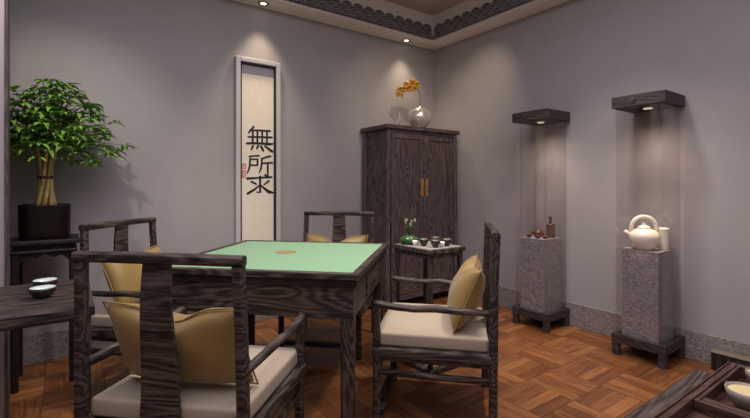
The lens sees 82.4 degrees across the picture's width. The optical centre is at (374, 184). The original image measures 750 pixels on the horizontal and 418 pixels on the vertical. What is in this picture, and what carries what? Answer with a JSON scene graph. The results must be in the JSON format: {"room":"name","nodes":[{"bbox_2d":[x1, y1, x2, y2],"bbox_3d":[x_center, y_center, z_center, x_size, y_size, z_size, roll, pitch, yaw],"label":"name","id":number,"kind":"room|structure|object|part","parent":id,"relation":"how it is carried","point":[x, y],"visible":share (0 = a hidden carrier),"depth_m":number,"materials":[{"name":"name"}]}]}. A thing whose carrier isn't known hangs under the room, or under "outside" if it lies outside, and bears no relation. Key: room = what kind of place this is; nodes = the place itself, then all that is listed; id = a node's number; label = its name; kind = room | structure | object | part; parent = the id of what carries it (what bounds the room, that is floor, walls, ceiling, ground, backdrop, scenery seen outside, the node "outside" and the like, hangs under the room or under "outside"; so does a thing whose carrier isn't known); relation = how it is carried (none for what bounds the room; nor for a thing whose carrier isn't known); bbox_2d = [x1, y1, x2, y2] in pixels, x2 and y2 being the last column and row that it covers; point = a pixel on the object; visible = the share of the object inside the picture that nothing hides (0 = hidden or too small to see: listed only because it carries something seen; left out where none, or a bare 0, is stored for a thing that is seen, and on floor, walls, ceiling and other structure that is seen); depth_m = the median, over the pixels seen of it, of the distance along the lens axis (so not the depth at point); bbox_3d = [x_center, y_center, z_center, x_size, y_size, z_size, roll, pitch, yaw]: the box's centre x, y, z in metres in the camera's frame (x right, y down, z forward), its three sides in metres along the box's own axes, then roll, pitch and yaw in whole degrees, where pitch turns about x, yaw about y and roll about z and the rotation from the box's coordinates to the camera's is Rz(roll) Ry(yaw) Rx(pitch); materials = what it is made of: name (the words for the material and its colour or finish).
{"room":"mahjong room","nodes":[
{"label":"mahjong room","id":0,"kind":"room"},
{"bbox_2d":[0,0,3,417],"bbox_3d":[-2.408,-0.335,1.520,1.666,3.070,0.080,0,0,-36],"label":"wall partition","id":1,"kind":"structure","parent":0,"point":[1,1],"depth_m":1.97,"materials":[{"name":"grey paint"}]},
{"bbox_2d":[4,0,9,417],"bbox_3d":[-1.747,-0.335,1.994,0.062,3.070,0.092,0,0,-36],"label":"trim","id":2,"kind":"structure","parent":1,"relation":"attached to","point":[6,2],"depth_m":1.97,"materials":[{"name":"brown wood"}]},
{"bbox_2d":[10,0,433,335],"bbox_3d":[-1.535,-0.380,3.503,5.640,3.180,0.120,0,0,-36],"label":"wall","id":3,"kind":"structure","parent":0,"point":[164,70],"depth_m":3.44,"materials":[{"name":"grey paint"}]},
{"bbox_2d":[23,294,383,365],"bbox_3d":[-1.495,1.102,3.447,5.400,0.196,0.018,0,0,-36],"label":"baseboard","id":4,"kind":"structure","parent":3,"relation":"attached to","point":[53,345],"depth_m":2.92,"materials":[{"name":"stone"}]},
{"bbox_2d":[235,55,280,242],"bbox_3d":[-1.027,-0.260,3.763,0.403,1.680,0.049,0,0,-36],"label":"calligraphy","id":5,"kind":"object","parent":3,"relation":"attached to","point":[257,81],"visible":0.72,"depth_m":3.77,"materials":[{"name":"grey paper"}]},
{"bbox_2d":[276,0,539,41],"bbox_3d":[0.251,-1.589,0.837,5.185,0.022,5.865,0,0,-36],"label":"trim","id":6,"kind":"structure","parent":3,"relation":"attached to","point":[284,1],"depth_m":4.10,"materials":[{"name":"paint"}]},
{"bbox_2d":[10,291,715,417],"bbox_3d":[0.276,1.201,0.987,5.400,0.002,6.080,0,0,-36],"label":"floor","id":7,"kind":"structure","parent":0,"point":[569,371],"depth_m":2.62,"materials":[{"name":"brown wood"}]},
{"bbox_2d":[10,233,79,393],"bbox_3d":[-2.050,0.764,2.664,0.344,0.872,0.344,0,0,-36],"label":"plant stand","id":8,"kind":"object","parent":7,"relation":"on","point":[21,250],"visible":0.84,"depth_m":2.53,"materials":[{"name":"brown wood"}]},
{"bbox_3d":[-2.081,0.802,2.473,0.036,0.796,0.036,0,0,-36],"label":"leg","id":9,"kind":"part","parent":8,"relation":"part of","materials":[{"name":"brown wood"}]},
{"bbox_3d":[-2.241,0.802,2.695,0.036,0.796,0.036,0,0,-36],"label":"leg","id":10,"kind":"part","parent":8,"relation":"part of","materials":[{"name":"brown wood"}]},
{"bbox_3d":[-1.859,0.802,2.633,0.036,0.796,0.036,0,0,-36],"label":"leg","id":11,"kind":"part","parent":8,"relation":"part of","materials":[{"name":"brown wood"}]},
{"bbox_2d":[10,78,138,240],"bbox_3d":[-2.005,-0.171,2.698,0.923,0.999,0.525,0,0,-36],"label":"potted tree","id":12,"kind":"object","parent":8,"relation":"on","point":[46,219],"visible":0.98,"depth_m":2.62,"materials":[{"name":"green plant"}]},
{"bbox_3d":[-2.084,-0.043,2.659,0.036,0.402,0.083,0,0,17],"label":"trunk stem","id":13,"kind":"part","parent":12,"relation":"part of","materials":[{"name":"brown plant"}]},
{"bbox_3d":[-2.071,-0.043,2.634,0.043,0.402,0.085,0,0,-36],"label":"trunk stem","id":14,"kind":"part","parent":12,"relation":"part of","materials":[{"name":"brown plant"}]},
{"bbox_3d":[-2.044,-0.043,2.632,0.094,0.404,0.038,0,0,0],"label":"trunk stem","id":15,"kind":"part","parent":12,"relation":"part of","materials":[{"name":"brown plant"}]},
{"bbox_3d":[-2.071,-0.043,2.689,0.092,0.404,0.036,0,0,-22],"label":"trunk stem","id":16,"kind":"part","parent":12,"relation":"part of","materials":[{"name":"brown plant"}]},
{"bbox_3d":[-2.050,0.224,2.664,0.258,0.208,0.258,0,0,-36],"label":"pot","id":17,"kind":"part","parent":12,"relation":"part of","materials":[{"name":"black paint"}]},
{"bbox_3d":[-2.018,-0.043,2.651,0.088,0.403,0.039,0,0,-36],"label":"trunk stem","id":18,"kind":"part","parent":12,"relation":"part of","materials":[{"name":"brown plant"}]},
{"bbox_3d":[-2.043,-0.043,2.698,0.090,0.403,0.041,0,0,23],"label":"trunk stem","id":19,"kind":"part","parent":12,"relation":"part of","materials":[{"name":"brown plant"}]},
{"bbox_3d":[-2.021,-0.044,2.683,0.039,0.401,0.082,0,0,-13],"label":"trunk stem","id":20,"kind":"part","parent":12,"relation":"part of","materials":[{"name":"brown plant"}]},
{"bbox_2d":[0,279,94,411],"bbox_3d":[-1.569,0.825,1.585,0.865,0.750,0.595,0,0,-36],"label":"side table","id":21,"kind":"object","parent":7,"relation":"on","point":[19,309],"visible":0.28,"depth_m":1.60,"materials":[{"name":"brown wood"}]},
{"bbox_2d":[28,284,57,298],"bbox_3d":[-1.327,0.429,1.710,0.096,0.042,0.096,0,0,-36],"label":"bowl","id":22,"kind":"object","parent":21,"relation":"on","point":[41,291],"visible":1,"depth_m":1.69,"materials":[{"name":"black ceramic"}]},
{"bbox_2d":[31,277,58,285],"bbox_3d":[-1.423,0.429,1.847,0.096,0.042,0.096,0,0,-36],"label":"bowl","id":23,"kind":"object","parent":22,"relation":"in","point":[49,280],"visible":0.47,"depth_m":1.84,"materials":[{"name":"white ceramic"}]},
{"bbox_3d":[-1.092,0.843,1.604,0.045,0.714,0.045,0,0,-36],"label":"leg","id":24,"kind":"part","parent":21,"relation":"part of","materials":[{"name":"brown wood"}]},
{"bbox_2d":[78,217,195,365],"bbox_3d":[-1.290,0.709,2.602,0.609,0.982,0.627,0,0,9],"label":"armchair","id":25,"kind":"object","parent":7,"relation":"on","point":[102,329],"visible":0.14,"depth_m":2.37,"materials":[{"name":"brown wood"}]},
{"bbox_3d":[-1.604,0.727,2.362,0.055,0.947,0.052,0,0,9],"label":"post","id":26,"kind":"part","parent":25,"relation":"part of","materials":[{"name":"brown wood"}]},
{"bbox_3d":[-1.282,0.809,2.600,0.592,0.045,0.616,0,0,9],"label":"seat frame","id":27,"kind":"part","parent":25,"relation":"part of","materials":[{"name":"brown wood"}]},
{"bbox_3d":[-1.315,0.588,2.312,0.549,0.049,0.047,0,0,9],"label":"armrest","id":28,"kind":"part","parent":25,"relation":"part of","materials":[{"name":"brown wood"}]},
{"bbox_3d":[-1.569,0.236,2.647,0.044,0.036,0.598,0,0,9],"label":"rail","id":29,"kind":"part","parent":25,"relation":"part of","materials":[{"name":"brown wood"}]},
{"bbox_2d":[100,244,161,303],"bbox_3d":[-1.434,0.556,2.626,0.192,0.312,0.515,0,0,9],"label":"throw pillow","id":30,"kind":"object","parent":25,"relation":"on","point":[119,276],"visible":0.31,"depth_m":2.43,"materials":[{"name":"gold fabric"}]},
{"bbox_2d":[91,302,195,327],"bbox_3d":[-1.266,0.754,2.598,0.544,0.068,0.552,0,0,9],"label":"seat cushion","id":31,"kind":"object","parent":25,"relation":"on","point":[102,319],"depth_m":2.36,"materials":[{"name":"beige fabric"}]},
{"bbox_3d":[-1.512,0.727,2.929,0.055,0.947,0.052,0,0,9],"label":"post","id":32,"kind":"part","parent":25,"relation":"part of","materials":[{"name":"brown wood"}]},
{"bbox_2d":[71,251,306,417],"bbox_3d":[-0.655,0.709,1.652,0.627,0.982,0.609,0,0,9],"label":"armchair","id":33,"kind":"object","parent":7,"relation":"on","point":[159,392],"visible":0.82,"depth_m":1.40,"materials":[{"name":"brown wood"}]},
{"bbox_3d":[-0.982,0.727,1.430,0.052,0.947,0.055,0,0,9],"label":"post","id":34,"kind":"part","parent":33,"relation":"part of","materials":[{"name":"brown wood"}]},
{"bbox_3d":[-0.937,0.588,1.720,0.047,0.049,0.549,0,0,9],"label":"armrest","id":35,"kind":"part","parent":33,"relation":"part of","materials":[{"name":"brown wood"}]},
{"bbox_3d":[-0.700,0.236,1.373,0.598,0.036,0.044,0,0,9],"label":"rail","id":36,"kind":"part","parent":33,"relation":"part of","materials":[{"name":"brown wood"}]},
{"bbox_2d":[102,301,258,384],"bbox_3d":[-0.678,0.556,1.508,0.516,0.312,0.194,0,0,8],"label":"throw pillow","id":37,"kind":"object","parent":33,"relation":"on","point":[205,339],"visible":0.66,"depth_m":1.43,"materials":[{"name":"gold fabric"}]},
{"bbox_2d":[92,345,296,417],"bbox_3d":[-0.651,0.754,1.676,0.552,0.068,0.544,0,0,9],"label":"seat cushion","id":38,"kind":"object","parent":33,"relation":"on","point":[122,399],"depth_m":1.49,"materials":[{"name":"beige fabric"}]},
{"bbox_3d":[-0.654,0.809,1.660,0.616,0.045,0.592,0,0,9],"label":"seat frame","id":39,"kind":"part","parent":33,"relation":"part of","materials":[{"name":"brown wood"}]},
{"bbox_3d":[-0.415,0.727,1.338,0.052,0.947,0.055,0,0,9],"label":"post","id":40,"kind":"part","parent":33,"relation":"part of","materials":[{"name":"brown wood"}]},
{"bbox_3d":[-0.365,0.588,1.627,0.047,0.049,0.549,0,0,9],"label":"armrest","id":41,"kind":"part","parent":33,"relation":"part of","materials":[{"name":"brown wood"}]},
{"bbox_3d":[-0.330,0.894,1.887,0.042,0.613,0.040,0,0,9],"label":"post","id":42,"kind":"part","parent":33,"relation":"part of","materials":[{"name":"brown wood"}]},
{"bbox_2d":[172,240,388,417],"bbox_3d":[-0.500,0.796,2.479,1.034,0.807,1.034,0,0,9],"label":"table","id":43,"kind":"object","parent":7,"relation":"on","point":[316,279],"visible":0.8,"depth_m":2.02,"materials":[{"name":"brown wood"}]},
{"bbox_3d":[-0.877,0.902,3.002,0.063,0.596,0.063,0,0,9],"label":"leg","id":44,"kind":"part","parent":43,"relation":"part of","materials":[{"name":"brown wood"}]},
{"bbox_3d":[-0.500,0.441,2.479,1.006,0.036,1.006,0,0,9],"label":"rim moulding","id":45,"kind":"part","parent":43,"relation":"part of","materials":[{"name":"brown wood"}]},
{"bbox_3d":[-0.123,0.902,1.955,0.063,0.596,0.063,0,0,9],"label":"leg","id":46,"kind":"part","parent":43,"relation":"part of","materials":[{"name":"brown wood"}]},
{"bbox_3d":[-0.015,0.529,2.400,0.008,0.103,0.340,0,0,9],"label":"drawer","id":47,"kind":"part","parent":43,"relation":"part of","materials":[{"name":"brown wood"}]},
{"bbox_3d":[0.023,0.902,2.855,0.063,0.596,0.063,0,0,9],"label":"leg","id":48,"kind":"part","parent":43,"relation":"part of","materials":[{"name":"brown wood"}]},
{"bbox_2d":[278,211,374,359],"bbox_3d":[-0.343,0.709,3.271,0.627,0.982,0.609,0,0,9],"label":"armchair","id":49,"kind":"object","parent":7,"relation":"on","point":[339,228],"visible":0.17,"depth_m":3.48,"materials":[{"name":"brown wood"}]},
{"bbox_3d":[-0.668,0.894,3.035,0.042,0.613,0.040,0,0,9],"label":"post","id":50,"kind":"part","parent":49,"relation":"part of","materials":[{"name":"brown wood"}]},
{"bbox_3d":[-0.582,0.727,3.584,0.052,0.947,0.055,0,0,9],"label":"post","id":51,"kind":"part","parent":49,"relation":"part of","materials":[{"name":"brown wood"}]},
{"bbox_2d":[308,234,367,241],"bbox_3d":[-0.319,0.556,3.414,0.515,0.312,0.193,0,0,9],"label":"throw pillow","id":52,"kind":"object","parent":49,"relation":"on","point":[360,238],"visible":0.17,"depth_m":3.43,"materials":[{"name":"yellow fabric"}]},
{"bbox_3d":[-0.297,0.236,3.549,0.598,0.036,0.044,0,0,9],"label":"rail","id":53,"kind":"part","parent":49,"relation":"part of","materials":[{"name":"brown wood"}]},
{"bbox_3d":[-0.109,0.894,2.944,0.042,0.613,0.040,0,0,9],"label":"post","id":54,"kind":"part","parent":49,"relation":"part of","materials":[{"name":"brown wood"}]},
{"bbox_3d":[-0.016,0.727,3.492,0.052,0.947,0.055,0,0,9],"label":"post","id":55,"kind":"part","parent":49,"relation":"part of","materials":[{"name":"brown wood"}]},
{"bbox_2d":[360,123,459,311],"bbox_3d":[0.379,0.311,4.489,0.980,1.779,0.465,0,0,-36],"label":"tall cabinet","id":56,"kind":"object","parent":7,"relation":"on","point":[410,172],"visible":0.74,"depth_m":4.28,"materials":[{"name":"brown wood"}]},
{"bbox_3d":[-0.102,0.332,4.378,0.062,1.738,0.044,0,0,-36],"label":"corner post","id":57,"kind":"part","parent":56,"relation":"part of","materials":[{"name":"brown wood"}]},
{"bbox_3d":[0.015,0.262,4.228,0.032,1.597,0.345,0,0,-36],"label":"panel","id":58,"kind":"part","parent":56,"relation":"part of","materials":[{"name":"brown wood"}]},
{"bbox_3d":[0.121,0.332,4.069,0.062,1.738,0.044,0,0,-36],"label":"corner post","id":59,"kind":"part","parent":56,"relation":"part of","materials":[{"name":"brown wood"}]},
{"bbox_2d":[395,111,403,124],"bbox_3d":[0.248,-0.654,4.245,0.137,0.150,0.088,0,0,-36],"label":"stone ornament","id":60,"kind":"object","parent":56,"relation":"on","point":[399,121],"visible":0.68,"depth_m":4.23,"materials":[{"name":"grey stone"}]},
{"bbox_3d":[0.315,0.246,4.207,0.410,1.501,0.026,0,0,-36],"label":"door frame","id":61,"kind":"part","parent":56,"relation":"part of","materials":[{"name":"brown wood"}]},
{"bbox_3d":[0.313,0.246,4.210,0.320,1.401,0.012,0,0,-36],"label":"door","id":62,"kind":"part","parent":56,"relation":"part of","materials":[{"name":"brown wood"}]},
{"bbox_2d":[395,79,431,126],"bbox_3d":[0.419,-0.833,4.396,0.342,0.508,0.258,0,0,-36],"label":"vase","id":63,"kind":"object","parent":56,"relation":"on","point":[419,116],"visible":0.94,"depth_m":4.36,"materials":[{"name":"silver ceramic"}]},
{"bbox_3d":[0.490,1.030,4.335,0.896,0.060,0.028,0,0,-36],"label":"rail","id":64,"kind":"part","parent":56,"relation":"part of","materials":[{"name":"brown wood"}]},
{"bbox_3d":[0.490,-0.522,4.335,0.856,0.030,0.028,0,0,-36],"label":"rail","id":65,"kind":"part","parent":56,"relation":"part of","materials":[{"name":"brown wood"}]},
{"bbox_3d":[0.475,0.022,4.303,0.034,0.175,0.006,0,0,-36],"label":"lock plate","id":66,"kind":"part","parent":56,"relation":"part of","materials":[{"name":"gold metal"}]},
{"bbox_3d":[0.525,0.022,4.339,0.034,0.175,0.006,0,0,-36],"label":"lock plate","id":67,"kind":"part","parent":56,"relation":"part of","materials":[{"name":"gold metal"}]},
{"bbox_3d":[0.665,0.246,4.463,0.320,1.401,0.012,0,0,-36],"label":"door","id":68,"kind":"part","parent":56,"relation":"part of","materials":[{"name":"brown wood"}]},
{"bbox_3d":[0.667,0.246,4.461,0.410,1.501,0.026,0,0,-36],"label":"door frame","id":69,"kind":"part","parent":56,"relation":"part of","materials":[{"name":"brown wood"}]},
{"bbox_3d":[0.860,0.332,4.601,0.062,1.738,0.044,0,0,-36],"label":"corner post","id":70,"kind":"part","parent":56,"relation":"part of","materials":[{"name":"brown wood"}]},
{"bbox_2d":[392,243,465,373],"bbox_3d":[0.360,0.805,2.913,0.323,0.790,0.392,0,0,-36],"label":"table","id":71,"kind":"object","parent":7,"relation":"on","point":[428,256],"visible":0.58,"depth_m":2.79,"materials":[{"name":"brown wood"}]},
{"bbox_3d":[0.153,0.801,2.971,0.032,0.727,0.032,0,0,-36],"label":"leg","id":72,"kind":"part","parent":71,"relation":"part of","materials":[{"name":"brown wood"}]},
{"bbox_3d":[0.370,0.801,3.127,0.032,0.727,0.032,0,0,-36],"label":"leg","id":73,"kind":"part","parent":71,"relation":"part of","materials":[{"name":"brown wood"}]},
{"bbox_2d":[398,241,460,249],"bbox_3d":[0.360,0.409,2.911,0.285,0.002,0.345,0,0,-36],"label":"mat","id":74,"kind":"object","parent":71,"relation":"on","point":[428,246],"visible":0.71,"depth_m":2.84,"materials":[{"name":"white fabric"}]},
{"bbox_2d":[400,218,418,244],"bbox_3d":[0.237,0.317,2.958,0.136,0.181,0.136,0,0,-36],"label":"flower vase","id":75,"kind":"object","parent":74,"relation":"on","point":[407,239],"visible":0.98,"depth_m":2.93,"materials":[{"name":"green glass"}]},
{"bbox_2d":[419,238,428,245],"bbox_3d":[0.326,0.384,2.858,0.066,0.048,0.066,0,0,-36],"label":"tea cup","id":76,"kind":"object","parent":74,"relation":"on","point":[423,241],"visible":1,"depth_m":2.84,"materials":[{"name":"black ceramic"}]},
{"bbox_2d":[430,239,439,247],"bbox_3d":[0.394,0.384,2.792,0.066,0.048,0.066,0,0,-36],"label":"tea cup","id":77,"kind":"object","parent":74,"relation":"on","point":[435,243],"visible":1,"depth_m":2.77,"materials":[{"name":"black ceramic"}]},
{"bbox_2d":[442,238,451,245],"bbox_3d":[0.480,0.384,2.859,0.066,0.048,0.066,0,0,-36],"label":"tea cup","id":78,"kind":"object","parent":74,"relation":"on","point":[447,241],"visible":0.92,"depth_m":2.84,"materials":[{"name":"black ceramic"}]},
{"bbox_3d":[0.350,0.801,2.698,0.032,0.727,0.032,0,0,-36],"label":"leg","id":79,"kind":"part","parent":71,"relation":"part of","materials":[{"name":"brown wood"}]},
{"bbox_3d":[0.360,1.183,2.913,0.313,0.035,0.382,0,0,-36],"label":"frame","id":80,"kind":"part","parent":71,"relation":"part of","materials":[{"name":"brown wood"}]},
{"bbox_3d":[0.566,0.801,2.854,0.032,0.727,0.032,0,0,-36],"label":"leg","id":81,"kind":"part","parent":71,"relation":"part of","materials":[{"name":"brown wood"}]},
{"bbox_2d":[372,222,500,417],"bbox_3d":[0.341,0.709,2.314,0.609,0.982,0.627,0,0,11],"label":"armchair","id":82,"kind":"object","parent":7,"relation":"on","point":[414,333],"visible":0.98,"depth_m":2.06,"materials":[{"name":"brown wood"}]},
{"bbox_3d":[0.008,0.894,2.090,0.040,0.613,0.042,0,0,11],"label":"post","id":83,"kind":"part","parent":82,"relation":"part of","materials":[{"name":"brown wood"}]},
{"bbox_3d":[0.115,0.894,2.646,0.040,0.613,0.042,0,0,11],"label":"post","id":84,"kind":"part","parent":82,"relation":"part of","materials":[{"name":"brown wood"}]},
{"bbox_3d":[0.374,0.588,2.603,0.549,0.049,0.047,0,0,11],"label":"armrest","id":85,"kind":"part","parent":82,"relation":"part of","materials":[{"name":"brown wood"}]},
{"bbox_3d":[0.263,0.588,2.033,0.549,0.049,0.047,0,0,11],"label":"armrest","id":86,"kind":"part","parent":82,"relation":"part of","materials":[{"name":"brown wood"}]},
{"bbox_3d":[0.332,0.809,2.315,0.592,0.045,0.616,0,0,11],"label":"seat frame","id":87,"kind":"part","parent":82,"relation":"part of","materials":[{"name":"brown wood"}]},
{"bbox_2d":[381,302,488,352],"bbox_3d":[0.317,0.754,2.318,0.544,0.068,0.552,0,0,11],"label":"seat cushion","id":88,"kind":"object","parent":82,"relation":"on","point":[399,329],"depth_m":2.09,"materials":[{"name":"beige fabric"}]},
{"bbox_2d":[447,253,485,333],"bbox_3d":[0.484,0.556,2.286,0.195,0.312,0.516,0,0,10],"label":"throw pillow","id":89,"kind":"object","parent":82,"relation":"on","point":[466,290],"visible":0.91,"depth_m":2.08,"materials":[{"name":"yellow fabric"}]},
{"bbox_3d":[0.661,0.727,2.544,0.055,0.947,0.052,0,0,11],"label":"post","id":90,"kind":"part","parent":82,"relation":"part of","materials":[{"name":"brown wood"}]},
{"bbox_3d":[0.618,0.236,2.260,0.044,0.036,0.598,0,0,11],"label":"rail","id":91,"kind":"part","parent":82,"relation":"part of","materials":[{"name":"brown wood"}]},
{"bbox_3d":[0.552,0.727,1.980,0.055,0.947,0.052,0,0,11],"label":"post","id":92,"kind":"part","parent":82,"relation":"part of","materials":[{"name":"brown wood"}]},
{"bbox_2d":[512,108,569,332],"bbox_3d":[1.428,0.290,3.691,0.342,1.823,0.344,0,0,-36],"label":"display stand","id":93,"kind":"object","parent":7,"relation":"on","point":[545,116],"visible":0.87,"depth_m":3.60,"materials":[{"name":"brown wood"}]},
{"bbox_2d":[520,236,560,313],"bbox_3d":[1.433,0.776,3.703,0.246,0.646,0.233,0,0,-36],"label":"stone pedestal","id":94,"kind":"object","parent":93,"relation":"in","point":[540,265],"visible":0.81,"depth_m":3.62,"materials":[{"name":"grey stone"}]},
{"bbox_2d":[530,227,545,236],"bbox_3d":[1.425,0.409,3.742,0.124,0.085,0.086,0,0,-36],"label":"teapot","id":95,"kind":"object","parent":94,"relation":"on","point":[538,231],"visible":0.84,"depth_m":3.72,"materials":[{"name":"brown ceramic"}]},
{"bbox_2d":[533,230,542,236],"bbox_3d":[1.427,0.423,3.744,0.086,0.058,0.086,0,0,-36],"label":"pot","id":96,"kind":"object","parent":95,"relation":"attached to","point":[536,232],"depth_m":3.71,"materials":[{"name":"brown ceramic"}]},
{"bbox_2d":[546,223,554,237],"bbox_3d":[1.510,0.393,3.680,0.074,0.118,0.074,0,0,-36],"label":"holder","id":97,"kind":"object","parent":94,"relation":"on","point":[550,227],"visible":0.94,"depth_m":3.65,"materials":[{"name":"brown ceramic"}]},
{"bbox_3d":[1.429,1.085,3.692,0.334,0.070,0.340,0,0,-36],"label":"frame","id":98,"kind":"part","parent":93,"relation":"part of","materials":[{"name":"brown wood"}]},
{"bbox_2d":[612,89,684,368],"bbox_3d":[1.918,0.290,3.010,0.342,1.823,0.344,0,0,-36],"label":"display stand","id":99,"kind":"object","parent":7,"relation":"on","point":[659,99],"visible":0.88,"depth_m":2.92,"materials":[{"name":"brown wood"}]},
{"bbox_2d":[622,247,672,344],"bbox_3d":[1.923,0.776,3.022,0.246,0.646,0.233,0,0,-36],"label":"stone pedestal","id":100,"kind":"object","parent":99,"relation":"on","point":[647,276],"visible":0.8,"depth_m":2.94,"materials":[{"name":"grey stone"}]},
{"bbox_2d":[624,215,660,250],"bbox_3d":[1.888,0.330,3.009,0.198,0.244,0.202,0,0,-36],"label":"teapot","id":101,"kind":"object","parent":100,"relation":"on","point":[642,237],"visible":1,"depth_m":2.96,"materials":[{"name":"beige ceramic"}]},
{"bbox_2d":[627,228,660,250],"bbox_3d":[1.889,0.379,3.008,0.198,0.146,0.198,0,0,-36],"label":"pot","id":102,"kind":"object","parent":101,"relation":"attached to","point":[648,239],"depth_m":2.95,"materials":[{"name":"beige ceramic"}]},
{"bbox_3d":[1.889,0.284,3.008,0.086,0.043,0.086,0,0,-36],"label":"lid","id":103,"kind":"part","parent":101,"relation":"part of","materials":[{"name":"beige ceramic"}]},
{"bbox_3d":[1.889,0.270,3.008,0.187,0.122,0.026,0,0,16],"label":"handle","id":104,"kind":"part","parent":101,"relation":"part of","materials":[{"name":"beige ceramic"}]},
{"bbox_2d":[658,227,669,249],"bbox_3d":[2.032,0.377,3.006,0.080,0.150,0.072,0,0,3],"label":"ceramic jar","id":105,"kind":"object","parent":100,"relation":"on","point":[663,244],"visible":0.88,"depth_m":2.98,"materials":[{"name":"beige ceramic"}]},
{"bbox_3d":[1.920,1.085,3.011,0.334,0.070,0.340,0,0,-36],"label":"frame","id":106,"kind":"part","parent":99,"relation":"part of","materials":[{"name":"brown wood"}]},
{"bbox_2d":[624,369,711,417],"bbox_3d":[1.029,0.975,0.959,1.390,0.450,0.954,0,0,-36],"label":"table","id":107,"kind":"object","parent":7,"relation":"on","point":[672,393],"visible":0.17,"depth_m":1.52,"materials":[{"name":"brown wood"}]},
{"bbox_2d":[652,361,749,417],"bbox_3d":[1.102,0.700,1.039,0.963,0.100,0.640,0,0,-36],"label":"tray","id":108,"kind":"object","parent":107,"relation":"on","point":[709,398],"visible":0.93,"depth_m":1.30,"materials":[{"name":"brown wood"}]},
{"bbox_3d":[1.142,0.669,1.417,0.405,0.038,0.010,0,0,-36],"label":"long rail","id":109,"kind":"part","parent":108,"relation":"part of","materials":[{"name":"brown wood"}]},
{"bbox_3d":[1.147,0.670,1.077,0.020,0.034,0.575,0,0,-36],"label":"cross rail","id":110,"kind":"part","parent":108,"relation":"part of","materials":[{"name":"brown wood"}]},
{"bbox_3d":[1.172,0.670,1.086,0.020,0.034,0.561,0,0,-36],"label":"cross rail","id":111,"kind":"part","parent":108,"relation":"part of","materials":[{"name":"brown wood"}]},
{"bbox_2d":[724,381,749,411],"bbox_3d":[1.139,0.656,1.307,0.112,0.062,0.112,0,0,-36],"label":"bowl","id":112,"kind":"object","parent":108,"relation":"on","point":[738,393],"visible":0.98,"depth_m":1.30,"materials":[{"name":"white ceramic"}]},
{"bbox_3d":[1.481,0.669,1.317,0.024,0.038,0.575,0,0,-36],"label":"cross rail","id":113,"kind":"part","parent":108,"relation":"part of","materials":[{"name":"brown wood"}]},
{"bbox_2d":[745,368,749,381],"bbox_3d":[1.300,0.661,1.459,0.060,0.052,0.060,0,0,-36],"label":"bowl","id":114,"kind":"object","parent":108,"relation":"on","point":[747,370],"visible":1,"depth_m":1.47,"materials":[{"name":"white ceramic"}]},
{"bbox_2d":[234,0,570,50],"bbox_3d":[0.276,-1.725,0.987,5.400,0.290,6.080,0,0,-36],"label":"ceiling","id":115,"kind":"structure","parent":0,"point":[468,5],"depth_m":4.27,"materials":[{"name":"paint"}]},
{"bbox_2d":[258,1,268,5],"bbox_3d":[-0.970,-1.575,3.719,0.094,0.008,0.094,0,0,-36],"label":"recessed light","id":116,"kind":"object","parent":115,"relation":"in","point":[262,3],"visible":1,"depth_m":3.71,"materials":[{"name":"beige"}]},
{"bbox_2d":[289,0,432,38],"bbox_3d":[-1.482,-1.671,3.165,5.194,0.157,0.036,0,0,-36],"label":"trim","id":117,"kind":"structure","parent":115,"relation":"attached to","point":[345,8],"depth_m":4.20,"materials":[{"name":"grey wood"}]},
{"bbox_2d":[433,0,530,38],"bbox_3d":[1.934,-1.671,2.883,0.036,0.157,4.426,0,0,-36],"label":"trim","id":118,"kind":"structure","parent":115,"relation":"attached to","point":[487,10],"depth_m":4.20,"materials":[{"name":"grey wood"}]},
{"bbox_2d":[384,0,465,15],"bbox_3d":[0.276,-1.920,0.987,5.400,0.100,6.080,0,0,-36],"label":"ceiling","id":119,"kind":"structure","parent":0,"point":[431,7],"depth_m":4.43,"materials":[{"name":"paint"}]},
{"bbox_2d":[434,0,749,343],"bbox_3d":[2.516,-0.380,2.599,0.120,3.180,6.080,0,0,-36],"label":"wall","id":120,"kind":"structure","parent":0,"point":[687,168],"depth_m":3.37,"materials":[{"name":"grey paint"}]},
{"bbox_2d":[448,286,749,364],"bbox_3d":[2.466,1.102,2.552,0.015,0.196,6.062,0,0,-36],"label":"baseboard","id":121,"kind":"structure","parent":120,"relation":"attached to","point":[698,346],"depth_m":3.37,"materials":[{"name":"stone"}]},
{"bbox_2d":[710,348,749,369],"bbox_3d":[2.557,1.140,2.333,0.077,0.120,1.176,0,0,-36],"label":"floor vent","id":122,"kind":"object","parent":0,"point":[719,358],"visible":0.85,"depth_m":2.73,"materials":[{"name":"black wood"}]}
]}

